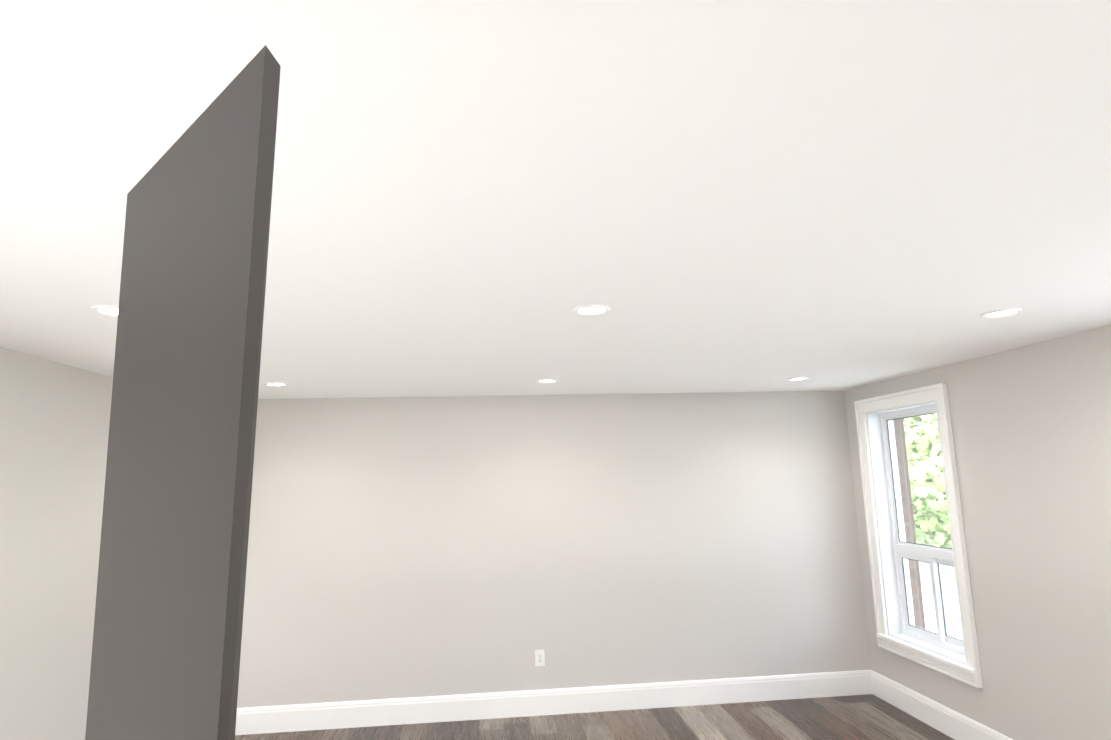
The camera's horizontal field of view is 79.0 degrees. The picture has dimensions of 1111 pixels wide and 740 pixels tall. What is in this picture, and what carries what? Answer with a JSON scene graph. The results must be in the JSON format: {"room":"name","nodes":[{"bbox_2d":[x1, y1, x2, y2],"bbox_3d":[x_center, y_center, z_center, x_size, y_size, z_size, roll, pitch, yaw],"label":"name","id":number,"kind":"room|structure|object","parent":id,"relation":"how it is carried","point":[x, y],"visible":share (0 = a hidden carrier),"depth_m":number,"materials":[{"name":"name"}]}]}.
{"room":"empty living room","nodes":[
{"label":"empty living room","id":0,"kind":"room"},
{"bbox_2d":[0,347,112,739],"bbox_3d":[-2.590,0.992,2.280,0.225,2.440,5.570,-1,-9,-6],"label":"wall","id":1,"kind":"structure","parent":0,"point":[54,425],"depth_m":3.46,"materials":[{"name":"grey paint"}]},
{"bbox_2d":[85,45,280,739],"bbox_3d":[-0.669,0.753,1.116,0.748,2.440,0.040,-10,-12,43],"label":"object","id":2,"kind":"structure","parent":0,"point":[167,633],"depth_m":1.12,"materials":[{"name":"grey"}]},
{"bbox_2d":[237,391,870,707],"bbox_3d":[-0.140,1.427,5.416,5.750,2.440,0.225,-1,-9,-6],"label":"wall","id":3,"kind":"structure","parent":0,"point":[403,547],"depth_m":5.32,"materials":[{"name":"grey paint"}]},
{"bbox_2d":[535,650,544,665],"bbox_3d":[-0.119,2.208,5.171,0.072,0.117,0.009,-1,-9,-6],"label":"electrical outlet","id":4,"kind":"object","parent":3,"relation":"attached to","point":[539,657],"visible":1,"depth_m":5.17,"materials":[{"name":"white plastic"}]},
{"bbox_2d":[235,670,870,734],"bbox_3d":[-0.082,2.523,5.120,5.270,0.180,0.016,-1,-9,-6],"label":"baseboard","id":5,"kind":"structure","parent":3,"relation":"attached to","point":[461,707],"depth_m":5.11,"materials":[{"name":"white wood"}]},
{"bbox_2d":[0,0,1110,398],"bbox_3d":[0.121,-0.364,2.783,5.750,0.250,6.020,-1,-9,-6],"label":"ceiling","id":6,"kind":"structure","parent":0,"point":[488,196],"depth_m":1.55,"materials":[{"name":"white paint"}]},
{"bbox_2d":[91,305,118,315],"bbox_3d":[-1.663,-0.223,2.549,0.156,0.007,0.156,-1,-9,-6],"label":"recessed light","id":7,"kind":"object","parent":6,"relation":"in","point":[110,310],"visible":0.62,"depth_m":2.53,"materials":[{"name":"white plastic"}]},
{"bbox_2d":[263,382,287,385],"bbox_3d":[-1.867,0.096,4.503,0.156,0.007,0.156,-1,-9,-6],"label":"recessed light","id":8,"kind":"object","parent":6,"relation":"in","point":[275,384],"visible":1,"depth_m":4.50,"materials":[{"name":"white plastic"}]},
{"bbox_2d":[536,379,557,382],"bbox_3d":[-0.057,0.077,4.694,0.156,0.007,0.156,-1,-9,-6],"label":"recessed light","id":9,"kind":"object","parent":6,"relation":"in","point":[547,380],"visible":1,"depth_m":4.68,"materials":[{"name":"white plastic"}]},
{"bbox_2d":[572,305,610,315],"bbox_3d":[0.147,-0.242,2.741,0.156,0.007,0.156,-1,-9,-6],"label":"recessed light","id":10,"kind":"object","parent":6,"relation":"in","point":[589,310],"visible":0.96,"depth_m":2.73,"materials":[{"name":"white plastic"}]},
{"bbox_2d":[787,377,808,380],"bbox_3d":[1.777,0.065,4.939,0.156,0.007,0.156,-1,-9,-6],"label":"recessed light","id":11,"kind":"object","parent":6,"relation":"in","point":[797,378],"visible":1,"depth_m":4.93,"materials":[{"name":"white plastic"}]},
{"bbox_2d":[981,308,1021,317],"bbox_3d":[1.980,-0.251,2.995,0.156,0.007,0.156,-1,-9,-6],"label":"recessed light","id":12,"kind":"object","parent":6,"relation":"in","point":[1002,313],"visible":0.98,"depth_m":2.99,"materials":[{"name":"white plastic"}]},
{"bbox_2d":[235,694,954,739],"bbox_3d":[0.403,2.289,2.380,6.170,0.250,6.020,-1,-9,-6],"label":"floor","id":13,"kind":"structure","parent":0,"point":[864,717],"depth_m":4.83,"materials":[{"name":"wood"}]},
{"bbox_2d":[893,418,925,628],"bbox_3d":[2.921,2.537,4.334,0.085,5.740,2.620,-1,-9,-6],"label":"brick wall","id":14,"kind":"structure","parent":0,"point":[909,530],"depth_m":5.35,"materials":[{"name":"brick"}]},
{"bbox_2d":[844,324,1110,739],"bbox_3d":[3.112,0.880,2.893,0.645,2.545,5.570,-1,-9,-6],"label":"wall","id":15,"kind":"structure","parent":0,"point":[1031,427],"depth_m":3.81,"materials":[{"name":"grey paint"}]},
{"bbox_2d":[854,383,982,687],"bbox_3d":[2.647,1.119,4.888,0.242,1.920,1.090,-1,-9,-6],"label":"window","id":16,"kind":"structure","parent":15,"relation":"in","point":[897,550],"depth_m":5.05,"materials":[{"name":"white plastic"}]},
{"bbox_2d":[871,670,1012,739],"bbox_3d":[2.666,2.284,4.101,0.016,0.180,2.616,-1,-9,-6],"label":"baseboard","id":17,"kind":"structure","parent":15,"relation":"attached to","point":[949,722],"depth_m":4.67,"materials":[{"name":"white wood"}]},
{"bbox_3d":[78.209,5.603,17.611,240.000,0.200,320.000,-1,-9,-6],"label":"lawn","id":18,"kind":"structure","parent":0,"visible":0},
{"bbox_2d":[903,414,951,547],"bbox_3d":[17.184,4.974,28.192,9.469,7.697,9.084,-1,-9,-6],"label":"tree","id":19,"kind":"object","parent":18,"relation":"on","point":[922,488],"depth_m":26.17,"materials":[{"name":"green plant"}]},
{"bbox_2d":[916,536,962,639],"bbox_3d":[36.443,5.933,13.200,64.000,0.020,320.000,-1,-9,-6],"label":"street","id":20,"kind":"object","parent":18,"relation":"on","point":[929,609],"depth_m":24.60,"materials":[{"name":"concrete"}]}
]}

